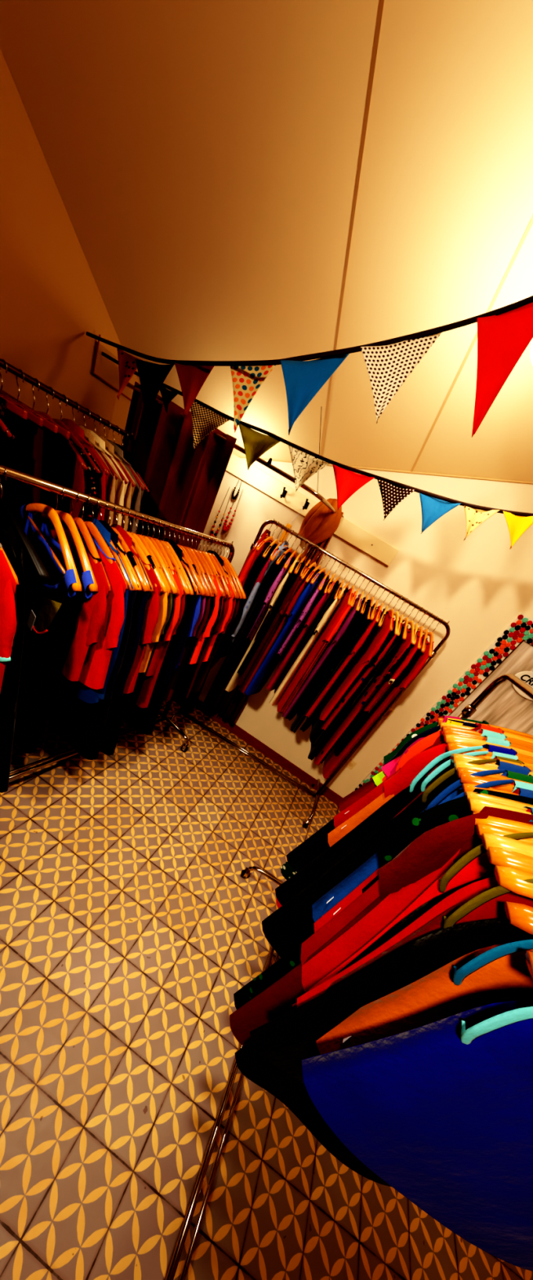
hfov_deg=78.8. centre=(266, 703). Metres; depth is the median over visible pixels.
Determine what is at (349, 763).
wall outlet
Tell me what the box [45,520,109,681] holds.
t-shirt
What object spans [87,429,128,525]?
shirt
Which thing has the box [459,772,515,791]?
clothes hanger
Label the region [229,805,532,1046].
shirt
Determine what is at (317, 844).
shirt
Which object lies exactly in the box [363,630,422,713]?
t-shirt
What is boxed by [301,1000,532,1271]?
shirt
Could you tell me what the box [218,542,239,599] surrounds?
clothes hanger
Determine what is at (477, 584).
wall
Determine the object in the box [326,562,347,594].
clothes hanger
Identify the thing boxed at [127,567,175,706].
tunic
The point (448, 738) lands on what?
clothes hanger
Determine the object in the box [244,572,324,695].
tunic
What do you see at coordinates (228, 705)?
curtain
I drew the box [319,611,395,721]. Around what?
tunic
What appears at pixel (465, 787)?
clothes hanger
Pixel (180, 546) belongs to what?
clothes hanger
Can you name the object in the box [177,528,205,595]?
clothes hanger
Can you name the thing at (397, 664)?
shirt
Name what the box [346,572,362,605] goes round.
clothes hanger
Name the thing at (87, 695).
shirt
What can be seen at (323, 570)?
clothes hanger
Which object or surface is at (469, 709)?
clothes rack
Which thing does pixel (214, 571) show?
clothes hanger
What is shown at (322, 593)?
t-shirt
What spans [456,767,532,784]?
clothes hanger
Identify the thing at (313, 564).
clothes hanger
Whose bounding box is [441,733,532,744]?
clothes hanger
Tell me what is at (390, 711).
wall outlet
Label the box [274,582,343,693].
tunic
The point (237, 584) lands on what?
clothes hanger
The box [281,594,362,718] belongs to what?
tunic
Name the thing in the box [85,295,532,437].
garland
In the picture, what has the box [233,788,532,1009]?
shirt
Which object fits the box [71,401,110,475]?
clothes hanger
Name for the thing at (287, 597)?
tunic
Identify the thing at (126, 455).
coat
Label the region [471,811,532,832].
clothes hanger
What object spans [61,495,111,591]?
clothes hanger
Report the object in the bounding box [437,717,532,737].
clothes hanger
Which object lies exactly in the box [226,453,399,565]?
board
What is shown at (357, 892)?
shirt
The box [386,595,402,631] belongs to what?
clothes hanger
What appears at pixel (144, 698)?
tunic
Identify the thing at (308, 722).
tunic
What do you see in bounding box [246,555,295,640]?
t-shirt
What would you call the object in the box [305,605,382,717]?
tunic
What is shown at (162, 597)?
t-shirt
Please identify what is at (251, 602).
shirt
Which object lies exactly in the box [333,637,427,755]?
shirt
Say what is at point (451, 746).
clothes hanger
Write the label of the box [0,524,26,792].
shirt
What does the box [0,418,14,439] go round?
clothes hanger
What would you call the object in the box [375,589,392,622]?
clothes hanger
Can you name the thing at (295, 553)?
clothes hanger
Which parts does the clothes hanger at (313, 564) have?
arm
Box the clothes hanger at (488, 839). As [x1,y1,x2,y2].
[481,833,532,857]
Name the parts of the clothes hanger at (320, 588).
arm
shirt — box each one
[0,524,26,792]
[12,503,77,750]
[15,512,93,753]
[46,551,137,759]
[59,516,133,703]
[61,417,109,520]
[68,438,99,521]
[75,423,119,526]
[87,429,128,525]
[97,434,135,531]
[98,520,138,700]
[99,555,155,755]
[106,439,145,533]
[111,524,151,697]
[123,564,198,734]
[157,537,199,684]
[170,576,242,712]
[197,550,234,673]
[225,558,302,692]
[229,540,288,643]
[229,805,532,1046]
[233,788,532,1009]
[234,872,495,1186]
[249,918,532,1085]
[262,760,531,958]
[275,742,453,908]
[275,743,517,906]
[280,717,488,879]
[286,719,491,871]
[290,605,377,733]
[292,878,532,1009]
[297,876,500,1007]
[300,786,532,965]
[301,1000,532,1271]
[302,806,532,992]
[307,624,408,760]
[309,620,399,744]
[309,831,532,990]
[311,768,532,922]
[314,624,415,765]
[314,779,532,933]
[315,939,532,1054]
[320,628,417,763]
[323,635,434,779]
[327,758,526,871]
[328,735,511,847]
[328,746,517,868]
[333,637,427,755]
[333,728,506,827]
[338,723,504,812]
[393,755,524,817]
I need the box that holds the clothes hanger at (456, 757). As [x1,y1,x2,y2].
[452,753,532,775]
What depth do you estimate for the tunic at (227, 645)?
2.07 m
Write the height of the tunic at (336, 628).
0.921 m
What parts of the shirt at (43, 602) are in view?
panel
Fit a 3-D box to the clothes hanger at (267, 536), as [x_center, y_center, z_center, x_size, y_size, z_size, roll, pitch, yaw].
[0.011,-1.069,2.068,0.030,0.199,0.438,30,28,-1]
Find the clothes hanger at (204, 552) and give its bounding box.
[203,537,226,598]
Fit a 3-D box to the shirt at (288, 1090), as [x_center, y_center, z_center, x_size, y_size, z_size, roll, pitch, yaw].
[0.323,0.623,0.593,0.472,0.892,0.131,34,27,6]
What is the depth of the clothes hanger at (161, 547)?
1.47 m
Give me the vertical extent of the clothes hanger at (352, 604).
0.207 m
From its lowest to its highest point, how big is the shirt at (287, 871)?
1.216 m
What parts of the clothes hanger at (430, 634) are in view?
arm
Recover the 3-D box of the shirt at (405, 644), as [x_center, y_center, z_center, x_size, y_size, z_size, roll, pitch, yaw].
[0.647,-0.064,2.275,0.057,1.105,0.513,29,27,-4]
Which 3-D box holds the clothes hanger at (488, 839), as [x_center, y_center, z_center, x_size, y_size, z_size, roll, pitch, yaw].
[0.521,0.248,0.419,0.400,0.205,0.045,33,27,4]
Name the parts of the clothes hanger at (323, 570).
arm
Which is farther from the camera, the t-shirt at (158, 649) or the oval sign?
the oval sign
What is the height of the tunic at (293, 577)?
0.841 m
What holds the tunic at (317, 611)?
hanging from the clothes hanger at (328, 592)
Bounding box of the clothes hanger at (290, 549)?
[275,533,298,564]
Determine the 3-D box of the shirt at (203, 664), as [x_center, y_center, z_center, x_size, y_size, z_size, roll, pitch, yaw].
[-0.454,-0.585,2.030,0.491,0.732,0.061,39,28,14]
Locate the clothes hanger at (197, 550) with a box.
[195,534,222,596]
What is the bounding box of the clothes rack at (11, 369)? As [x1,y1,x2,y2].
[0,358,136,462]
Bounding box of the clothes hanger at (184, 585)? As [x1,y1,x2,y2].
[158,523,191,595]
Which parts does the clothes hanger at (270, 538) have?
arm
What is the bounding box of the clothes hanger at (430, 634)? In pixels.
[422,618,443,657]
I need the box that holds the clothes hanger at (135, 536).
[129,514,166,593]
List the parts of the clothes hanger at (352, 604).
arm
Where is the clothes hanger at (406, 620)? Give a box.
[402,604,417,639]
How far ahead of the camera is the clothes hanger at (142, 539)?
1.39 m
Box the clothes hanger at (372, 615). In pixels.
[369,586,387,620]
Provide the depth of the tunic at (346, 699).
2.06 m
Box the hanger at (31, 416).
[0,359,43,426]
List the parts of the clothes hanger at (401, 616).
arm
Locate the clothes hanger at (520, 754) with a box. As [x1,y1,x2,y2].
[446,742,532,759]
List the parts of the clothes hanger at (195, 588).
arm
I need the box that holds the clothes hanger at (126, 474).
[103,420,135,487]
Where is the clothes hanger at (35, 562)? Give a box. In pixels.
[0,466,51,584]
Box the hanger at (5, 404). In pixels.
[0,395,27,419]
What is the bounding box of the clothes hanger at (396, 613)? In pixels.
[394,598,408,634]
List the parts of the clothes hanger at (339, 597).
arm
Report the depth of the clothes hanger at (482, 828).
0.50 m
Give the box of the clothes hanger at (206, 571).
[191,534,217,596]
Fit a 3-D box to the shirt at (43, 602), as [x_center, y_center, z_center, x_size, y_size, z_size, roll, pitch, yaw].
[-1.125,-0.262,1.434,0.680,1.180,0.073,41,29,20]
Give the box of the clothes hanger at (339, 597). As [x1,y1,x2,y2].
[337,568,357,599]
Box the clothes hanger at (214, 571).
[199,536,226,597]
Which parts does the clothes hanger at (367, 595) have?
arm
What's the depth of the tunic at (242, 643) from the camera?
2.12 m
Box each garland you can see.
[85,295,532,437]
[101,351,532,549]
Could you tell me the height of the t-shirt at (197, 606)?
0.584 m
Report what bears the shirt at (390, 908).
hanging from the clothes hanger at (469, 794)
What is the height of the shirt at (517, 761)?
0.580 m
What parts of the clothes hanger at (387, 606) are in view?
arm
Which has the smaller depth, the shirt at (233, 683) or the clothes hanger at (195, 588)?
the clothes hanger at (195, 588)
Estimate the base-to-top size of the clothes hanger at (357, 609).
0.199 m
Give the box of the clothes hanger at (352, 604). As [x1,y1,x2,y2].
[350,574,367,607]
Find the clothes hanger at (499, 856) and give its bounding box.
[486,846,532,874]
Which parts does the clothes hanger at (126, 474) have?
arm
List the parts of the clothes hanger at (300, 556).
arm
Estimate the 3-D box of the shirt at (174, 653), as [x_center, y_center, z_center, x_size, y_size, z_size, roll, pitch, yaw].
[-0.600,-0.494,1.715,0.521,0.737,0.061,36,27,12]
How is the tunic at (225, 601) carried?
hanging from the clothes hanger at (210, 555)
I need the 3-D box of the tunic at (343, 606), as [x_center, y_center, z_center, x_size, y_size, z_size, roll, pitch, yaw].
[0.322,-0.360,2.246,0.056,0.934,0.517,30,27,-2]
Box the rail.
[125,382,343,517]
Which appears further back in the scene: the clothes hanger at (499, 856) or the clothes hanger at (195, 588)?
the clothes hanger at (195, 588)
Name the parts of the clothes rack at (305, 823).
post, rail, post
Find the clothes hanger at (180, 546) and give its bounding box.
[177,529,207,596]
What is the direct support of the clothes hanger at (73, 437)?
hanging from the clothes rack at (11, 369)
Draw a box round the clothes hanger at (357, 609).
[355,577,373,611]
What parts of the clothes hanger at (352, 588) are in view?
arm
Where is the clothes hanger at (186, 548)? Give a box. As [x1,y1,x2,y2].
[182,532,210,596]
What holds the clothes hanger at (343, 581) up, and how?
hanging from the clothes rack at (305, 823)
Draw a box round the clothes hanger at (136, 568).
[111,506,149,591]
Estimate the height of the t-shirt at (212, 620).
0.566 m
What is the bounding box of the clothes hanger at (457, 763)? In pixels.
[453,760,502,774]
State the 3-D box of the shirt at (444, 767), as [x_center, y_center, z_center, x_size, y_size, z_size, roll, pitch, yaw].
[0.496,0.416,0.849,0.459,0.654,0.078,34,27,6]
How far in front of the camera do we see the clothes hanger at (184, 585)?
1.50 m
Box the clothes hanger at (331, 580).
[324,560,342,594]
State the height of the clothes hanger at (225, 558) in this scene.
0.243 m
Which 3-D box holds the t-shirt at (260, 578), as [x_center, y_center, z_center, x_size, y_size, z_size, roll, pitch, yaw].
[-0.048,-0.774,2.202,0.050,0.582,0.485,29,26,-3]
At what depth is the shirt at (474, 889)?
0.50 m
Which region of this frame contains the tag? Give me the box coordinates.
[279,508,302,542]
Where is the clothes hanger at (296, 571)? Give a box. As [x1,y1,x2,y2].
[293,542,313,574]
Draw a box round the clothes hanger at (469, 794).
[465,791,532,809]
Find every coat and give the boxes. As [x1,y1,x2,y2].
[0,428,1,526]
[115,443,151,534]
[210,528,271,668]
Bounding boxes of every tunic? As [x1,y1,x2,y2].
[57,432,86,516]
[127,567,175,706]
[135,560,186,707]
[151,570,189,696]
[163,571,213,701]
[171,573,223,702]
[186,571,230,697]
[191,576,241,692]
[214,543,276,659]
[225,551,293,664]
[236,560,304,675]
[236,562,308,687]
[238,566,315,692]
[240,568,319,695]
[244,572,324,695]
[266,580,337,691]
[268,585,347,706]
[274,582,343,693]
[277,588,353,713]
[280,591,357,713]
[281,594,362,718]
[286,596,367,720]
[297,600,373,715]
[299,608,386,732]
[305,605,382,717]
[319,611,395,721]
[321,617,402,730]
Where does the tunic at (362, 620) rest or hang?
hanging from the clothes hanger at (371, 598)
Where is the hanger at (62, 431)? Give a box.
[0,377,70,439]
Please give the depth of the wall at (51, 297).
1.42 m
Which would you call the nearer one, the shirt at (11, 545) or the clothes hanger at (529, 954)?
the clothes hanger at (529, 954)
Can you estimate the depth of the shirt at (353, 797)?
1.08 m
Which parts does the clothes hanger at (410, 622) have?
arm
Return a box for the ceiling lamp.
[530,340,532,364]
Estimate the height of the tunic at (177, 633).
0.794 m
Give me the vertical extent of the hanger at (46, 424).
0.151 m
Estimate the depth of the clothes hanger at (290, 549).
1.98 m
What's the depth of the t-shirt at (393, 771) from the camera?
0.96 m
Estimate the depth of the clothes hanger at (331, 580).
1.97 m
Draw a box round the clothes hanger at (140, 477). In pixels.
[121,430,149,492]
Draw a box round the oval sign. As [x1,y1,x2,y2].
[512,671,532,700]
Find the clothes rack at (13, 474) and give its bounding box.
[0,464,234,780]
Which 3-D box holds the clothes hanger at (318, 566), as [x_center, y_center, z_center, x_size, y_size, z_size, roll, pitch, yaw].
[0.344,-0.863,2.054,0.030,0.199,0.438,34,28,6]
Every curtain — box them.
[121,381,236,549]
[202,511,343,726]
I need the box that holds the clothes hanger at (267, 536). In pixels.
[253,518,274,550]
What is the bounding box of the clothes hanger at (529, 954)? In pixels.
[525,950,532,979]
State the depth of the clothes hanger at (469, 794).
0.56 m
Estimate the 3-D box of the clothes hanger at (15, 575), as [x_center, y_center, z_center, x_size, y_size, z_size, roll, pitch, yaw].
[-0.835,-0.562,0.922,0.442,0.261,0.045,39,28,15]
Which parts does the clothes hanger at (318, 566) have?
arm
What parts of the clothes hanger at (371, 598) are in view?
arm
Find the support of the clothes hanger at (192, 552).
hanging from the clothes rack at (13, 474)
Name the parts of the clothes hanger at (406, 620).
arm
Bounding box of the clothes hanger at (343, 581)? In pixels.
[333,565,352,599]
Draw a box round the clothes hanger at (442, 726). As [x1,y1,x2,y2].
[440,726,532,746]
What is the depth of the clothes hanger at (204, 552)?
1.78 m
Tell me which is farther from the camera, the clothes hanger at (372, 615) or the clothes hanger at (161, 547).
the clothes hanger at (372, 615)
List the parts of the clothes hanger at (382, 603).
arm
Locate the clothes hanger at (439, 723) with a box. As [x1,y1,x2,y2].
[439,723,532,738]
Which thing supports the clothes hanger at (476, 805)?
hanging from the clothes rack at (469, 709)
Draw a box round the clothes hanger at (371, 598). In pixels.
[367,582,382,619]
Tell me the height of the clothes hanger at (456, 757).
0.199 m
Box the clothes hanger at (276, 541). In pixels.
[262,524,283,558]
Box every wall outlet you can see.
[344,758,356,769]
[383,708,394,718]
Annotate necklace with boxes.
[210,486,232,537]
[222,488,243,532]
[231,480,241,499]
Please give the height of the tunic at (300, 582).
0.964 m
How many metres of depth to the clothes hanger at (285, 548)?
2.01 m
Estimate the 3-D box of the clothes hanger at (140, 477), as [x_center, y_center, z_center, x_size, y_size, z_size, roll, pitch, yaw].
[-0.757,-1.312,1.702,0.438,0.199,0.030,36,27,7]
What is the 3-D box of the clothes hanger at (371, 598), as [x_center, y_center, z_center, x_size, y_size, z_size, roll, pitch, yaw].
[0.677,-0.658,2.043,0.030,0.199,0.438,29,29,-2]
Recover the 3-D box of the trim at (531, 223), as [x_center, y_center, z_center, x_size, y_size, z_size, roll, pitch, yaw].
[0.862,-1.496,1.378,0.012,0.654,1.089,34,27,6]
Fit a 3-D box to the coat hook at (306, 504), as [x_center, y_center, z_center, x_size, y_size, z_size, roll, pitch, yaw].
[0.267,-1.355,2.213,0.028,0.069,0.054,34,27,6]
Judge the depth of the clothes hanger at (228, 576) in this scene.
1.87 m
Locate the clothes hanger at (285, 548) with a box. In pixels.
[270,530,293,561]
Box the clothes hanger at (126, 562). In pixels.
[108,504,142,591]
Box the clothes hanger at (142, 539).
[136,515,171,593]
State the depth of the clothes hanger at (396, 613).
1.95 m
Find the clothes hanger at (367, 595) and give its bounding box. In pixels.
[360,580,377,614]
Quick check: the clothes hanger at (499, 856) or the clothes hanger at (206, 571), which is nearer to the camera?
the clothes hanger at (499, 856)
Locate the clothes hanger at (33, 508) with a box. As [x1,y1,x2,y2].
[22,486,81,591]
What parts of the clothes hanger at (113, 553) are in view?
arm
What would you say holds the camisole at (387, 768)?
hanging from the clothes rack at (469, 709)
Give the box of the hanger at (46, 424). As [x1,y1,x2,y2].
[0,368,57,433]
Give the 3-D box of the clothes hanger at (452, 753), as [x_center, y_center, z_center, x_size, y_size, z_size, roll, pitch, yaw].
[0.614,0.163,0.649,0.400,0.199,0.045,34,27,7]
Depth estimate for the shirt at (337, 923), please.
0.70 m
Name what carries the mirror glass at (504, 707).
attached to the mirror at (512, 651)
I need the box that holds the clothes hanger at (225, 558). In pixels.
[223,542,246,599]
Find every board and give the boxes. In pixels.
[91,333,139,400]
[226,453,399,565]
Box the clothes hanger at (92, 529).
[84,498,128,590]
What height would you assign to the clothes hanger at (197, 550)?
0.250 m
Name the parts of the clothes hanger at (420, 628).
arm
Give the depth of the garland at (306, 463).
1.47 m
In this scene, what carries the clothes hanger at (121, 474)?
hanging from the clothes rack at (11, 369)
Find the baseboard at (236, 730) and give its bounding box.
[195,698,342,805]
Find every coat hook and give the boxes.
[280,486,287,497]
[302,498,309,510]
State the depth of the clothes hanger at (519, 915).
0.38 m
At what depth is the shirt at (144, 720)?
2.01 m
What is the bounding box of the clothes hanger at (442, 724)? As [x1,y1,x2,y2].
[440,721,532,742]
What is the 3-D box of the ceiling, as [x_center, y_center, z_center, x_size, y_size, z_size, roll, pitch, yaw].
[0.292,-0.477,-0.275,3.900,1.245,5.060,34,27,6]
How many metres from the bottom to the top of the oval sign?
0.170 m
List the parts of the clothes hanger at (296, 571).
arm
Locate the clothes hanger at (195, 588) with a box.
[173,526,200,595]
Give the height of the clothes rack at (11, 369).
1.751 m
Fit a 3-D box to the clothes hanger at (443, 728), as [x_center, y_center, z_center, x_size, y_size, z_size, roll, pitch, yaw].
[0.658,0.115,0.774,0.400,0.199,0.045,35,27,5]
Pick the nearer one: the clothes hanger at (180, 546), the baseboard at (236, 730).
the clothes hanger at (180, 546)
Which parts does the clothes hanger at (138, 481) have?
arm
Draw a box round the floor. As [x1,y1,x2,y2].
[0,700,532,1279]
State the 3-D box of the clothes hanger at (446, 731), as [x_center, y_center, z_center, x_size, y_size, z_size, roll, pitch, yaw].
[0.651,0.123,0.754,0.400,0.199,0.045,35,27,6]
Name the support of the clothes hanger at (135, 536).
hanging from the clothes rack at (13, 474)
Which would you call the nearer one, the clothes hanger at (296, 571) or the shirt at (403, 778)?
the shirt at (403, 778)
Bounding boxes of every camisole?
[372,717,463,786]
[381,715,463,777]
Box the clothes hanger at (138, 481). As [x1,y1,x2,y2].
[112,425,145,490]
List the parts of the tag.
tag plate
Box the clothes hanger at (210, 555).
[205,539,231,598]
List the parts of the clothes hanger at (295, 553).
arm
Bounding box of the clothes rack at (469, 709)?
[164,673,532,1279]
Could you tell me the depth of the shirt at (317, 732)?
2.16 m
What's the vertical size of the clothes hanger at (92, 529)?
0.243 m
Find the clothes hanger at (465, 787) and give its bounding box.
[462,783,519,795]
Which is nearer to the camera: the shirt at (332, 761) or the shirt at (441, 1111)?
the shirt at (441, 1111)
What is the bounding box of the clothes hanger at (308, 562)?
[300,545,318,577]
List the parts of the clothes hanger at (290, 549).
arm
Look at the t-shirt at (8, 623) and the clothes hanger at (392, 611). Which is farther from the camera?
the clothes hanger at (392, 611)
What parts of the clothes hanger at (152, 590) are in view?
arm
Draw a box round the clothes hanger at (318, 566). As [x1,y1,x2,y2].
[305,551,328,582]
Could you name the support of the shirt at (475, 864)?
hanging from the clothes hanger at (517, 826)
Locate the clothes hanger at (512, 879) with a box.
[494,865,532,898]
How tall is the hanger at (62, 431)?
0.151 m
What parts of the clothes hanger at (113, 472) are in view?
arm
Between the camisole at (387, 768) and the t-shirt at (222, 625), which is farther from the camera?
the t-shirt at (222, 625)
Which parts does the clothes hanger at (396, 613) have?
arm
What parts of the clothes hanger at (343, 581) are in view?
arm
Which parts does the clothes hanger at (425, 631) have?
arm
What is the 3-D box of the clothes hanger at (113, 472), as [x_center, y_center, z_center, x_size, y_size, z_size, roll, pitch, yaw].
[-0.831,-1.230,1.488,0.438,0.199,0.030,33,27,7]
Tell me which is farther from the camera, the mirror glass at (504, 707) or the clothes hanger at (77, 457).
the mirror glass at (504, 707)
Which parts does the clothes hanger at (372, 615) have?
arm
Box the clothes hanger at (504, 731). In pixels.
[504,731,532,740]
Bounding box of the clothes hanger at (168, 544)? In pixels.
[164,524,194,595]
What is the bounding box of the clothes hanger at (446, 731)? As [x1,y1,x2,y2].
[443,729,532,751]
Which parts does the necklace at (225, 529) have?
cord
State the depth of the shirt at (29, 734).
1.36 m
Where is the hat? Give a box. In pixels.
[298,497,342,544]
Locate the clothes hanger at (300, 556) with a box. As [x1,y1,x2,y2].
[288,538,308,573]
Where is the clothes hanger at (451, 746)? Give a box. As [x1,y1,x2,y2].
[447,742,532,763]
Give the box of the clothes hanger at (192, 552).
[186,533,214,597]
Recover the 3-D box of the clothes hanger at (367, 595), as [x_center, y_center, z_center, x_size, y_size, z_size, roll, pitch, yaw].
[0.646,-0.675,2.040,0.030,0.199,0.438,32,26,2]
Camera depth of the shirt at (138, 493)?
1.68 m
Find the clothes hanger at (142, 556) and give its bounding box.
[124,511,162,592]
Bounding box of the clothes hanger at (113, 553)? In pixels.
[99,502,135,591]
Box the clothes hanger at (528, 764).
[449,755,532,767]
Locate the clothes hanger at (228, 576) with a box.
[217,541,236,599]
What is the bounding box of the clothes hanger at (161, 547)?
[152,522,183,595]
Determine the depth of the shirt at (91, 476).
1.43 m
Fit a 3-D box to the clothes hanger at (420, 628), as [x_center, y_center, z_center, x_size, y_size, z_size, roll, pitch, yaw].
[0.979,-0.470,2.028,0.030,0.199,0.438,32,27,3]
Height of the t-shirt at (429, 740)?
0.336 m
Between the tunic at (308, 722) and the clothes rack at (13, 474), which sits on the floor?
the clothes rack at (13, 474)
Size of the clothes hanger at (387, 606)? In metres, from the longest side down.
0.438 x 0.199 x 0.030 m
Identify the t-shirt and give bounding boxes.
[0,543,17,692]
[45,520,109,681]
[78,533,126,689]
[123,559,161,693]
[137,567,172,675]
[138,565,169,672]
[146,568,183,675]
[174,571,201,669]
[177,573,208,666]
[183,573,215,665]
[189,574,222,664]
[202,577,234,662]
[209,578,238,657]
[218,576,224,619]
[234,548,279,627]
[239,540,271,589]
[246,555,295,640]
[276,576,330,656]
[280,578,334,661]
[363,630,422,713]
[382,730,441,782]
[386,722,478,779]
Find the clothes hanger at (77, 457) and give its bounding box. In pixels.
[35,386,88,471]
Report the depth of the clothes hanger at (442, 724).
0.84 m
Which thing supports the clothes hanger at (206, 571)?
hanging from the clothes rack at (13, 474)
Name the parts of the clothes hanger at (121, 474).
arm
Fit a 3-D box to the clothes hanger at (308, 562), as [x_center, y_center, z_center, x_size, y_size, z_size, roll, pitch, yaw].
[0.283,-0.899,2.054,0.030,0.199,0.438,30,25,-1]
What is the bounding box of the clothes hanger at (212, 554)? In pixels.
[210,540,235,598]
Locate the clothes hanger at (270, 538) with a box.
[255,521,279,551]
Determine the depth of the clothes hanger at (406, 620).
1.94 m
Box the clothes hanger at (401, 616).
[395,600,413,636]
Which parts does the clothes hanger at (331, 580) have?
arm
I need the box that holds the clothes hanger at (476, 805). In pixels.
[467,797,532,814]
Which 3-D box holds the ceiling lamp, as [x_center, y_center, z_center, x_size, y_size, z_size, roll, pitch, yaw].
[1.068,-1.304,1.050,0.220,0.372,0.220,34,27,6]
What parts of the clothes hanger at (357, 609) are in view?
arm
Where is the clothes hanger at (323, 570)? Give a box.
[310,553,333,584]
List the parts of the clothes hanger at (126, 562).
arm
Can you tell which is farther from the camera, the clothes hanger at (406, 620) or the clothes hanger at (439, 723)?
the clothes hanger at (406, 620)
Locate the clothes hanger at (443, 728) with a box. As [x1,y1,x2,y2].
[441,726,532,749]
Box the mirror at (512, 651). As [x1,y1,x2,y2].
[351,612,532,792]
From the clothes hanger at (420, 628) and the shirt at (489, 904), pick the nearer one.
the shirt at (489, 904)
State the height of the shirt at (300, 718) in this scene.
0.982 m
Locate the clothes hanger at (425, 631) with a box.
[421,616,438,653]
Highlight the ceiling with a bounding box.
[0,0,532,481]
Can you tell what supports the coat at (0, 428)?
hanging from the clothes hanger
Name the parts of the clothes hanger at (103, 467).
arm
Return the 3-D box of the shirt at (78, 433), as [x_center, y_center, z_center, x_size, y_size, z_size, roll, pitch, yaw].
[-0.983,-0.951,1.570,0.508,0.697,0.066,35,27,9]
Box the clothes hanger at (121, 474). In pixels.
[93,413,128,484]
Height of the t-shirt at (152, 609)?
0.665 m
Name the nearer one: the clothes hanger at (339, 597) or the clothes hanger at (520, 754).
the clothes hanger at (520, 754)
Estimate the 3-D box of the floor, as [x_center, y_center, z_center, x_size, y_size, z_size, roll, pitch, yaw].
[-0.791,1.345,0.802,3.900,0.001,5.060,34,27,6]
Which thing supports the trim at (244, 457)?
attached to the wall at (477, 584)
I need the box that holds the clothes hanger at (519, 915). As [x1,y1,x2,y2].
[504,901,532,934]
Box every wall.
[0,48,130,445]
[197,457,532,797]
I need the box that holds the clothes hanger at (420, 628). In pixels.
[417,613,432,649]
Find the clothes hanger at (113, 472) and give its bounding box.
[83,408,119,479]
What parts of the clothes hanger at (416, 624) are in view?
arm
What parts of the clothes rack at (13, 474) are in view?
rail, post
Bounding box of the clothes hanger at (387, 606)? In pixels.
[377,592,397,626]
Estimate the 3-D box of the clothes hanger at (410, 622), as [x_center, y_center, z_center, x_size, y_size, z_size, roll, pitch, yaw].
[0.916,-0.503,2.028,0.030,0.206,0.438,29,27,-3]
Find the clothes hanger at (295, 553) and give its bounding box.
[283,536,303,568]
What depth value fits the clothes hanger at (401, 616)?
1.95 m
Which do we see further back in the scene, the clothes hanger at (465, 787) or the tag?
the tag
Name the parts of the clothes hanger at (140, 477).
arm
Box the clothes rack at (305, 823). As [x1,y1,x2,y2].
[164,520,450,828]
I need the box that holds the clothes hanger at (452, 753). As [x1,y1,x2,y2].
[451,753,532,771]
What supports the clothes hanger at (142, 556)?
hanging from the clothes rack at (13, 474)
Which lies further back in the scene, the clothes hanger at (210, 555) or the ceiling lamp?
the clothes hanger at (210, 555)
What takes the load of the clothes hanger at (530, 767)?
hanging from the clothes rack at (469, 709)
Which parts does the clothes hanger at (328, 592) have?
arm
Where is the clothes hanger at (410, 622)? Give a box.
[402,607,422,643]
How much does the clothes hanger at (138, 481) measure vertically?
0.199 m
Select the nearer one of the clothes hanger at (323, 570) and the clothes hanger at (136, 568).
the clothes hanger at (136, 568)
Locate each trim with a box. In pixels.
[236,455,532,484]
[320,0,384,455]
[410,215,532,471]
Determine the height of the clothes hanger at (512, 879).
0.206 m
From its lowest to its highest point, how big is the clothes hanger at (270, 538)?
0.207 m
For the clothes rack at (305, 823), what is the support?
on the floor
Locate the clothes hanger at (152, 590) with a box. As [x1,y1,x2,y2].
[122,510,154,592]
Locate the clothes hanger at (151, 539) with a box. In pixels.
[147,520,179,595]
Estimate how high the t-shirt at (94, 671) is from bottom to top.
0.585 m
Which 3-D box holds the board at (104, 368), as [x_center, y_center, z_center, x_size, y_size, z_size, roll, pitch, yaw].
[-0.790,-1.942,1.996,0.024,0.163,0.668,34,27,6]
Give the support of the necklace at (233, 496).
hanging from the wall at (477, 584)
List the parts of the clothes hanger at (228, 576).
arm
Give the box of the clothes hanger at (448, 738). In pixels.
[444,734,532,756]
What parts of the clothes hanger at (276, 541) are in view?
arm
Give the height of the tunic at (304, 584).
0.982 m
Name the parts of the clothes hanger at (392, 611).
arm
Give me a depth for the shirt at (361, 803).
1.02 m
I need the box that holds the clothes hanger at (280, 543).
[269,527,288,559]
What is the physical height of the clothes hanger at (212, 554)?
0.243 m
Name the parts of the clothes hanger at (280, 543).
arm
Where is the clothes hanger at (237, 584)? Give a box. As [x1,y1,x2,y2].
[219,543,243,599]
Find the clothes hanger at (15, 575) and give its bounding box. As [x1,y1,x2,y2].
[0,546,18,585]
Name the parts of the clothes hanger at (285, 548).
arm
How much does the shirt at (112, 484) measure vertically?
0.723 m
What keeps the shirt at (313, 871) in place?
hanging from the clothes hanger at (520, 754)
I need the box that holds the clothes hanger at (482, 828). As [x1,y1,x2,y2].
[475,823,532,844]
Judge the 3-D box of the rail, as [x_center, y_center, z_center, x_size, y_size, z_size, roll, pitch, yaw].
[-0.100,-1.580,1.805,1.541,0.367,0.449,25,28,-12]
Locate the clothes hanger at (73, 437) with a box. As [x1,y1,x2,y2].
[51,394,101,474]
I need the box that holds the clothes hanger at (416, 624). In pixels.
[409,609,427,644]
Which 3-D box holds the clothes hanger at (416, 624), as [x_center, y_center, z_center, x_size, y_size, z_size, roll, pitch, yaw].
[0.948,-0.488,2.027,0.030,0.199,0.438,33,25,4]
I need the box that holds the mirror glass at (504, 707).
[449,640,532,735]
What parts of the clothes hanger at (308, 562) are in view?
arm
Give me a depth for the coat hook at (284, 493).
2.25 m
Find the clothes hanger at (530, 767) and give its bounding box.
[450,753,532,769]
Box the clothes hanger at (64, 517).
[36,492,97,591]
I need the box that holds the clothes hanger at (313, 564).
[301,547,323,579]
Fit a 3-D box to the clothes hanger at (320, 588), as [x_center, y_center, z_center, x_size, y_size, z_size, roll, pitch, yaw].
[0.405,-0.826,2.053,0.030,0.199,0.438,31,28,1]
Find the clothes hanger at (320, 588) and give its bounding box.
[318,556,337,591]
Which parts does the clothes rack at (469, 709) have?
post, rail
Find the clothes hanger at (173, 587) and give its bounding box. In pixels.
[142,517,177,594]

